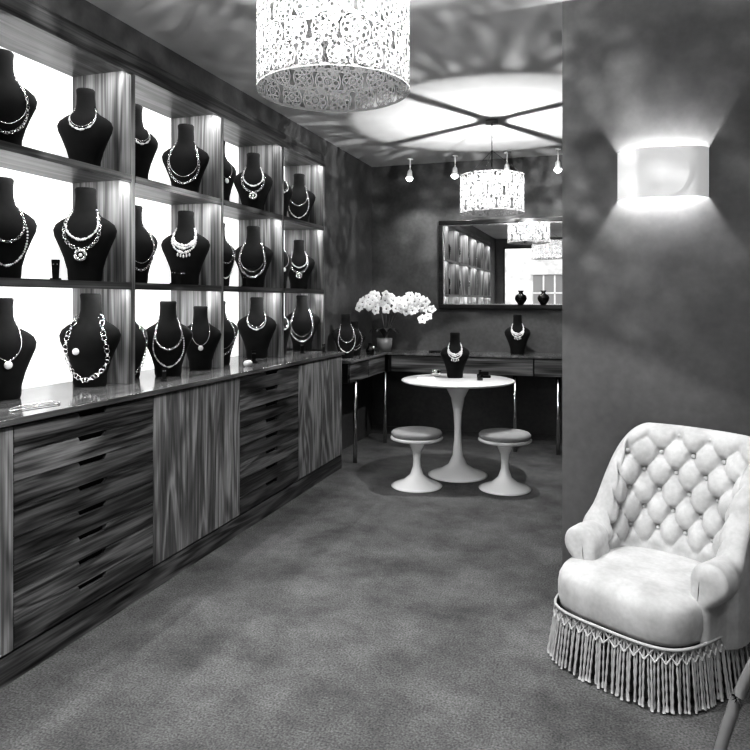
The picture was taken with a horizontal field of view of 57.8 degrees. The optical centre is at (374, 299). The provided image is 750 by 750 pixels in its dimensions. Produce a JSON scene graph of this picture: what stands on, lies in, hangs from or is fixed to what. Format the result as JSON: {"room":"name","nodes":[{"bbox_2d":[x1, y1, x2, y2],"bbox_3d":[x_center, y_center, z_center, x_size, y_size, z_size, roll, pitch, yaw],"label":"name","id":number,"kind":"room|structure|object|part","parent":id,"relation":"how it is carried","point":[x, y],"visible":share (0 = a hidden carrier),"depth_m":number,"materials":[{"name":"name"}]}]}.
{"room":"shop","nodes":[
{"label":"shop","id":0,"kind":"room"},
{"bbox_2d":[31,0,324,154],"bbox_3d":[-1.771,-1.333,2.735,0.520,0.135,6.920,0,0,18],"label":"wall","id":1,"kind":"structure","parent":0,"point":[82,13],"depth_m":3.79,"materials":[{"name":"paint"}]},
{"bbox_2d":[86,0,570,166],"bbox_3d":[0.673,-1.450,2.195,5.500,0.100,9.190,0,0,18],"label":"ceiling","id":2,"kind":"structure","parent":0,"point":[472,62],"depth_m":4.11,"materials":[{"name":"paint"}]},
{"bbox_2d":[256,0,409,111],"bbox_3d":[-0.135,-1.038,2.204,0.494,0.723,0.494,0,0,18],"label":"pendant lamp","id":3,"kind":"object","parent":2,"relation":"hanging from","point":[333,7],"visible":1,"depth_m":2.09,"materials":[{"name":"metal"}]},
{"bbox_3d":[-0.109,-1.157,2.230,0.414,0.484,0.418,0,0,1],"label":"frame and cord","id":4,"kind":"part","parent":3,"relation":"part of","materials":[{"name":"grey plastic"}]},
{"bbox_2d":[405,158,412,180],"bbox_3d":[0.342,-1.284,6.716,0.080,0.229,0.092,0,0,18],"label":"ceiling spotlight","id":5,"kind":"object","parent":2,"relation":"hanging from","point":[409,177],"depth_m":6.70,"materials":[{"name":"white metal"}]},
{"bbox_2d":[451,155,458,178],"bbox_3d":[0.771,-1.284,6.574,0.080,0.229,0.092,0,0,18],"label":"ceiling spotlight","id":6,"kind":"object","parent":2,"relation":"hanging from","point":[454,174],"depth_m":6.56,"materials":[{"name":"white metal"}]},
{"bbox_2d":[460,119,523,216],"bbox_3d":[0.912,-1.038,5.302,0.494,0.723,0.494,0,0,18],"label":"pendant lamp","id":7,"kind":"object","parent":2,"relation":"hanging from","point":[491,177],"visible":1,"depth_m":5.14,"materials":[{"name":"metal"}]},
{"bbox_3d":[0.912,-0.823,5.302,0.494,0.293,0.494,0,0,18],"label":"lamp shade","id":8,"kind":"part","parent":7,"relation":"part of","materials":[{"name":"metal"}]},
{"bbox_3d":[0.937,-1.157,5.328,0.414,0.484,0.418,0,0,1],"label":"frame and cord","id":9,"kind":"part","parent":7,"relation":"part of","materials":[{"name":"grey plastic"}]},
{"bbox_2d":[503,151,509,175],"bbox_3d":[1.244,-1.284,6.418,0.080,0.229,0.092,0,0,18],"label":"ceiling spotlight","id":10,"kind":"object","parent":2,"relation":"hanging from","point":[506,167],"depth_m":6.41,"materials":[{"name":"white metal"}]},
{"bbox_2d":[554,148,561,172],"bbox_3d":[1.687,-1.284,6.271,0.080,0.229,0.092,0,0,18],"label":"ceiling spotlight","id":11,"kind":"object","parent":2,"relation":"hanging from","point":[557,168],"depth_m":6.26,"materials":[{"name":"white metal"}]},
{"bbox_2d":[286,140,371,449],"bbox_3d":[-0.481,0.000,6.632,0.520,2.800,1.290,0,0,18],"label":"wall","id":12,"kind":"structure","parent":0,"point":[348,180],"depth_m":6.49,"materials":[{"name":"paint"}]},
{"bbox_2d":[0,433,749,749],"bbox_3d":[0.673,1.450,2.195,5.500,0.100,9.190,0,0,18],"label":"floor","id":13,"kind":"structure","parent":0,"point":[362,612],"depth_m":2.77,"materials":[{"name":"carpet"}]},
{"bbox_2d":[0,356,341,688],"bbox_3d":[-1.615,0.927,2.584,0.610,0.945,6.692,0,0,18],"label":"base cabinet","id":14,"kind":"object","parent":13,"relation":"on","point":[101,507],"visible":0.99,"depth_m":3.15,"materials":[{"name":"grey wood"}]},
{"bbox_2d":[0,350,344,427],"bbox_3d":[-1.606,0.443,2.580,0.630,0.025,6.710,0,0,18],"label":"countertop","id":15,"kind":"structure","parent":14,"relation":"on","point":[72,399],"depth_m":3.30,"materials":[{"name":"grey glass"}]},
{"bbox_2d":[0,298,36,400],"bbox_3d":[-1.612,0.210,2.942,0.156,0.439,0.284,0,0,44],"label":"bust","id":16,"kind":"object","parent":15,"relation":"on","point":[17,345],"visible":1,"depth_m":2.93,"materials":[{"name":"black fabric"}]},
{"bbox_2d":[8,401,60,411],"bbox_3d":[-1.377,0.425,2.732,0.088,0.005,0.241,0,0,27],"label":"necklace","id":17,"kind":"object","parent":15,"relation":"on","point":[57,402],"visible":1,"depth_m":2.73,"materials":[{"name":"silver metal"}]},
{"bbox_2d":[59,293,120,386],"bbox_3d":[-1.424,0.198,3.396,0.300,0.463,0.159,0,0,-3],"label":"bust","id":18,"kind":"object","parent":15,"relation":"on","point":[89,344],"visible":1,"depth_m":3.35,"materials":[{"name":"black fabric"}]},
{"bbox_2d":[135,318,147,378],"bbox_3d":[-1.355,0.218,3.723,0.146,0.423,0.274,0,0,35],"label":"bust","id":19,"kind":"object","parent":15,"relation":"on","point":[141,335],"visible":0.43,"depth_m":3.73,"materials":[{"name":"black fabric"}]},
{"bbox_2d":[0,0,324,388],"bbox_3d":[-1.700,-0.415,2.711,0.384,1.690,6.914,0,0,18],"label":"shelving","id":20,"kind":"object","parent":15,"relation":"on","point":[54,56],"visible":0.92,"depth_m":3.55,"materials":[{"name":"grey wood"}]},
{"bbox_2d":[0,177,36,277],"bbox_3d":[-1.615,-0.310,2.946,0.284,0.439,0.147,0,0,-43],"label":"bust","id":21,"kind":"object","parent":20,"relation":"on","point":[18,229],"visible":0.98,"depth_m":2.93,"materials":[{"name":"black fabric"}]},
{"bbox_2d":[0,48,36,145],"bbox_3d":[-1.616,-0.860,2.947,0.284,0.439,0.143,0,0,-41],"label":"bust","id":22,"kind":"object","parent":20,"relation":"on","point":[18,105],"visible":0.98,"depth_m":2.93,"materials":[{"name":"black fabric"}]},
{"bbox_2d":[50,259,60,279],"bbox_3d":[-1.458,-0.138,3.105,0.044,0.094,0.033,0,0,-17],"label":"stand","id":23,"kind":"object","parent":20,"relation":"on","point":[55,264],"visible":0.95,"depth_m":3.10,"materials":[{"name":"black fabric"}]},
{"bbox_2d":[53,187,116,280],"bbox_3d":[-1.452,-0.326,3.401,0.305,0.470,0.170,0,0,-8],"label":"bust","id":24,"kind":"object","parent":20,"relation":"on","point":[85,239],"visible":1,"depth_m":3.36,"materials":[{"name":"black fabric"}]},
{"bbox_2d":[57,88,112,166],"bbox_3d":[-1.452,-0.848,3.404,0.269,0.416,0.145,0,0,-6],"label":"bust","id":25,"kind":"object","parent":20,"relation":"on","point":[85,135],"visible":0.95,"depth_m":3.37,"materials":[{"name":"black fabric"}]},
{"bbox_2d":[135,205,157,282],"bbox_3d":[-1.311,-0.302,3.710,0.138,0.423,0.274,0,0,40],"label":"bust","id":26,"kind":"object","parent":20,"relation":"on","point":[146,244],"visible":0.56,"depth_m":3.69,"materials":[{"name":"black fabric"}]},
{"bbox_2d":[135,104,157,178],"bbox_3d":[-1.308,-0.852,3.706,0.148,0.423,0.274,0,0,43],"label":"bust","id":27,"kind":"object","parent":20,"relation":"on","point":[146,144],"visible":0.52,"depth_m":3.69,"materials":[{"name":"black fabric"}]},
{"bbox_2d":[170,269,176,283],"bbox_3d":[-1.160,-0.134,3.912,0.040,0.085,0.030,0,0,-17],"label":"stand","id":28,"kind":"object","parent":20,"relation":"on","point":[173,271],"visible":0.96,"depth_m":3.91,"materials":[{"name":"black fabric"}]},
{"bbox_2d":[179,270,185,283],"bbox_3d":[-1.131,-0.134,3.998,0.040,0.085,0.030,0,0,-17],"label":"stand","id":29,"kind":"object","parent":20,"relation":"on","point":[182,272],"visible":0.96,"depth_m":3.99,"materials":[{"name":"black fabric"}]},
{"bbox_2d":[161,210,209,284],"bbox_3d":[-1.179,-0.322,4.228,0.300,0.463,0.165,0,0,-6],"label":"bust","id":30,"kind":"object","parent":20,"relation":"on","point":[185,249],"visible":0.98,"depth_m":4.18,"materials":[{"name":"black fabric"}]},
{"bbox_2d":[162,123,208,192],"bbox_3d":[-1.179,-0.866,4.235,0.292,0.451,0.147,0,0,-4],"label":"bust","id":31,"kind":"object","parent":20,"relation":"on","point":[185,163],"visible":0.98,"depth_m":4.19,"materials":[{"name":"black fabric"}]},
{"bbox_2d":[224,223,235,285],"bbox_3d":[-1.036,-0.302,4.535,0.142,0.423,0.274,0,0,35],"label":"bust","id":32,"kind":"object","parent":20,"relation":"on","point":[229,251],"visible":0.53,"depth_m":4.53,"materials":[{"name":"black fabric"}]},
{"bbox_2d":[224,141,235,200],"bbox_3d":[-1.033,-0.852,4.532,0.150,0.423,0.274,0,0,37],"label":"bust","id":33,"kind":"object","parent":20,"relation":"on","point":[229,170],"visible":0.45,"depth_m":4.53,"materials":[{"name":"black fabric"}]},
{"bbox_2d":[241,274,246,286],"bbox_3d":[-0.902,-0.134,4.691,0.040,0.085,0.030,0,0,-17],"label":"stand","id":34,"kind":"object","parent":20,"relation":"on","point":[244,276],"visible":1,"depth_m":4.68,"materials":[{"name":"black fabric"}]},
{"bbox_2d":[234,152,272,209],"bbox_3d":[-0.905,-0.866,5.053,0.292,0.451,0.163,0,0,-9],"label":"bust","id":35,"kind":"object","parent":20,"relation":"on","point":[253,186],"visible":0.99,"depth_m":5.01,"materials":[{"name":"black fabric"}]},
{"bbox_2d":[235,226,272,286],"bbox_3d":[-0.906,-0.320,5.061,0.297,0.459,0.150,0,0,-3],"label":"bust","id":36,"kind":"object","parent":20,"relation":"on","point":[253,258],"visible":0.89,"depth_m":5.01,"materials":[{"name":"black fabric"}]},
{"bbox_2d":[284,250,291,287],"bbox_3d":[-0.760,-0.302,5.358,0.150,0.423,0.274,0,0,41],"label":"bust","id":37,"kind":"object","parent":20,"relation":"on","point":[287,258],"visible":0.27,"depth_m":5.36,"materials":[{"name":"black fabric"}]},
{"bbox_2d":[284,180,292,215],"bbox_3d":[-0.761,-0.852,5.358,0.274,0.423,0.148,0,0,-42],"label":"bust","id":38,"kind":"object","parent":20,"relation":"on","point":[288,192],"visible":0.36,"depth_m":5.35,"materials":[{"name":"black fabric"}]},
{"bbox_2d":[288,240,314,288],"bbox_3d":[-0.651,-0.302,5.822,0.274,0.423,0.154,0,0,-8],"label":"bust","id":39,"kind":"object","parent":20,"relation":"on","point":[302,265],"visible":0.86,"depth_m":5.78,"materials":[{"name":"black fabric"}]},
{"bbox_2d":[287,173,315,221],"bbox_3d":[-0.652,-0.860,5.828,0.284,0.439,0.147,0,0,-3],"label":"bust","id":40,"kind":"object","parent":20,"relation":"on","point":[302,200],"visible":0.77,"depth_m":5.78,"materials":[{"name":"black fabric"}]},
{"bbox_2d":[161,368,166,380],"bbox_3d":[-1.121,0.395,3.615,0.032,0.068,0.024,0,0,-17],"label":"stand","id":41,"kind":"object","parent":15,"relation":"on","point":[163,369],"visible":1,"depth_m":3.61,"materials":[{"name":"black fabric"}]},
{"bbox_2d":[146,301,192,376],"bbox_3d":[-1.175,0.218,3.863,0.274,0.423,0.142,0,0,-20],"label":"bust","id":42,"kind":"object","parent":15,"relation":"on","point":[169,340],"visible":0.98,"depth_m":3.82,"materials":[{"name":"black fabric"}]},
{"bbox_2d":[186,306,220,369],"bbox_3d":[-1.080,0.234,4.207,0.254,0.392,0.139,0,0,-16],"label":"bust","id":43,"kind":"object","parent":15,"relation":"on","point":[206,337],"visible":0.88,"depth_m":4.17,"materials":[{"name":"black fabric"}]},
{"bbox_2d":[224,301,237,364],"bbox_3d":[-1.038,0.218,4.536,0.274,0.423,0.138,0,0,-40],"label":"bust","id":44,"kind":"object","parent":15,"relation":"on","point":[230,329],"visible":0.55,"depth_m":4.52,"materials":[{"name":"black fabric"}]},
{"bbox_2d":[243,360,251,366],"bbox_3d":[-0.821,0.409,4.395,0.040,0.040,0.070,0,0,18],"label":"cloth","id":45,"kind":"object","parent":15,"relation":"on","point":[247,363],"visible":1,"depth_m":4.37,"materials":[{"name":"white fabric"}]},
{"bbox_2d":[251,350,256,362],"bbox_3d":[-0.826,0.387,4.634,0.040,0.085,0.030,0,0,-17],"label":"stand","id":46,"kind":"object","parent":15,"relation":"on","point":[253,352],"visible":0.95,"depth_m":4.63,"materials":[{"name":"black fabric"}]},
{"bbox_2d":[237,297,276,357],"bbox_3d":[-0.877,0.204,5.046,0.292,0.451,0.157,0,0,-7],"label":"bust","id":47,"kind":"object","parent":15,"relation":"on","point":[256,329],"visible":1,"depth_m":5.00,"materials":[{"name":"black fabric"}]},
{"bbox_2d":[284,316,290,354],"bbox_3d":[-0.761,0.218,5.359,0.148,0.423,0.274,0,0,37],"label":"bust","id":48,"kind":"object","parent":15,"relation":"on","point":[287,325],"visible":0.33,"depth_m":5.36,"materials":[{"name":"black fabric"}]},
{"bbox_2d":[299,343,304,352],"bbox_3d":[-0.588,0.387,5.482,0.040,0.085,0.030,0,0,-17],"label":"stand","id":49,"kind":"object","parent":15,"relation":"on","point":[301,344],"visible":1,"depth_m":5.48,"materials":[{"name":"black fabric"}]},
{"bbox_2d":[286,295,319,350],"bbox_3d":[-0.623,0.194,5.820,0.305,0.470,0.154,0,0,-3],"label":"bust","id":50,"kind":"object","parent":15,"relation":"on","point":[304,323],"visible":0.91,"depth_m":5.77,"materials":[{"name":"black fabric"}]},
{"bbox_2d":[342,349,398,462],"bbox_3d":[-0.116,0.955,6.410,0.308,0.890,1.478,0,0,18],"label":"desk","id":51,"kind":"object","parent":13,"relation":"on","point":[361,366],"visible":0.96,"depth_m":6.03,"materials":[{"name":"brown wood"}]},
{"bbox_2d":[332,314,359,357],"bbox_3d":[-0.256,0.317,6.003,0.249,0.384,0.128,0,0,-12],"label":"bust","id":52,"kind":"object","parent":51,"relation":"on","point":[345,337],"visible":0.99,"depth_m":5.96,"materials":[{"name":"black fabric"}]},
{"bbox_2d":[351,321,364,355],"bbox_3d":[-0.188,0.353,6.277,0.203,0.314,0.102,0,0,-12],"label":"bust","id":53,"kind":"object","parent":51,"relation":"on","point":[357,351],"visible":0.49,"depth_m":6.25,"materials":[{"name":"black fabric"}]},
{"bbox_2d":[366,343,373,354],"bbox_3d":[-0.046,0.458,6.356,0.080,0.105,0.080,0,0,18],"label":"perfume bottle","id":54,"kind":"object","parent":51,"relation":"on","point":[370,350],"visible":1,"depth_m":6.33,"materials":[{"name":"black glass"}]},
{"bbox_2d":[355,290,435,350],"bbox_3d":[0.230,0.206,6.641,0.731,0.608,0.513,0,0,18],"label":"potted orchid","id":55,"kind":"object","parent":51,"relation":"on","point":[410,303],"visible":1,"depth_m":6.64,"materials":[{"name":"grey plant"}]},
{"bbox_2d":[390,426,442,492],"bbox_3d":[0.314,1.187,5.120,0.396,0.427,0.396,0,0,18],"label":"stool","id":56,"kind":"object","parent":13,"relation":"on","point":[416,437],"visible":1,"depth_m":5.04,"materials":[{"name":"white paint"}]},
{"bbox_2d":[401,373,514,482],"bbox_3d":[0.662,1.017,5.437,0.904,0.766,0.904,0,0,18],"label":"pedestal table","id":57,"kind":"object","parent":13,"relation":"on","point":[457,470],"visible":0.95,"depth_m":5.36,"materials":[{"name":"white paint"}]},
{"bbox_2d":[417,377,435,379],"bbox_3d":[0.411,0.630,5.481,0.140,0.009,0.106,0,0,-5],"label":"stack","id":58,"kind":"object","parent":57,"relation":"on","point":[418,378],"visible":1,"depth_m":5.46,"materials":[{"name":"white paper"}]},
{"bbox_2d":[431,369,440,375],"bbox_3d":[0.509,0.609,5.677,0.090,0.050,0.090,0,0,18],"label":"glass bowl","id":59,"kind":"object","parent":57,"relation":"on","point":[435,372],"visible":1,"depth_m":5.65,"materials":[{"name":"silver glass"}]},
{"bbox_2d":[440,332,469,377],"bbox_3d":[0.653,0.449,5.550,0.239,0.368,0.132,0,0,6],"label":"bust","id":60,"kind":"object","parent":57,"relation":"on","point":[454,356],"visible":1,"depth_m":5.52,"materials":[{"name":"black fabric"}]},
{"bbox_2d":[477,370,482,380],"bbox_3d":[0.829,0.594,5.371,0.048,0.080,0.048,0,0,18],"label":"bottle","id":61,"kind":"object","parent":57,"relation":"on","point":[479,375],"visible":1,"depth_m":5.35,"materials":[{"name":"black"}]},
{"bbox_2d":[481,371,490,377],"bbox_3d":[0.892,0.609,5.561,0.100,0.050,0.060,0,0,1],"label":"box","id":62,"kind":"object","parent":57,"relation":"on","point":[485,373],"visible":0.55,"depth_m":5.54,"materials":[{"name":"black fabric"}]},
{"bbox_2d":[387,349,561,454],"bbox_3d":[1.881,0.955,6.273,3.569,0.890,0.453,0,0,18],"label":"console desk","id":63,"kind":"object","parent":13,"relation":"on","point":[531,364],"visible":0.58,"depth_m":6.30,"materials":[{"name":"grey wood"}]},
{"bbox_2d":[505,314,530,353],"bbox_3d":[1.345,0.323,6.417,0.241,0.372,0.133,0,0,10],"label":"bust","id":64,"kind":"object","parent":63,"relation":"on","point":[517,335],"visible":1,"depth_m":6.38,"materials":[{"name":"black fabric"}]},
{"bbox_2d":[478,428,531,495],"bbox_3d":[0.963,1.187,5.043,0.396,0.427,0.396,0,0,18],"label":"stool","id":65,"kind":"object","parent":13,"relation":"on","point":[504,484],"visible":1,"depth_m":4.96,"materials":[{"name":"white paint"}]},
{"bbox_2d":[547,422,749,713],"bbox_3d":[1.087,0.967,2.662,0.758,0.861,0.720,0,0,-41],"label":"tufted armchair","id":66,"kind":"object","parent":13,"relation":"on","point":[652,600],"visible":1,"depth_m":2.54,"materials":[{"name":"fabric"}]},
{"bbox_2d":[558,546,702,646],"bbox_3d":[1.052,1.111,2.648,0.580,0.167,0.584,0,0,-41],"label":"seat cushion","id":67,"kind":"object","parent":66,"relation":"on","point":[637,596],"depth_m":2.48,"materials":[{"name":"fabric"}]},
{"bbox_2d":[713,657,749,749],"bbox_3d":[1.234,0.923,1.700,0.676,0.954,0.444,0,0,18],"label":"chair","id":68,"kind":"object","parent":13,"relation":"on","point":[734,706],"visible":1,"depth_m":1.95,"materials":[{"name":"grey wood"}]},
{"bbox_2d":[372,155,561,436],"bbox_3d":[2.054,0.000,6.525,5.400,2.800,0.100,0,0,18],"label":"wall","id":69,"kind":"structure","parent":0,"point":[406,215],"depth_m":6.93,"materials":[{"name":"paint"}]},
{"bbox_2d":[372,425,561,445],"bbox_3d":[2.283,1.360,6.389,4.880,0.080,0.015,0,0,18],"label":"baseboard","id":70,"kind":"structure","parent":69,"relation":"attached to","point":[536,439],"depth_m":6.82,"materials":[{"name":"paint"}]},
{"bbox_2d":[439,216,561,308],"bbox_3d":[1.459,-0.355,6.637,1.700,0.890,0.059,0,0,18],"label":"wall mirror","id":71,"kind":"object","parent":69,"relation":"attached to","point":[484,263],"visible":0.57,"depth_m":6.71,"materials":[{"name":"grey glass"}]},
{"bbox_2d":[562,0,749,565],"bbox_3d":[2.216,0.000,2.827,2.768,2.800,0.150,0,0,18],"label":"wall","id":72,"kind":"structure","parent":0,"point":[656,290],"depth_m":3.07,"materials":[{"name":"grey paint"}]},
{"bbox_2d":[617,145,708,200],"bbox_3d":[1.277,-0.563,3.012,0.380,0.220,0.089,0,0,18],"label":"wall sconce","id":73,"kind":"object","parent":72,"relation":"attached to","point":[662,171],"depth_m":2.98,"materials":[{"name":"white glass"}]}
]}

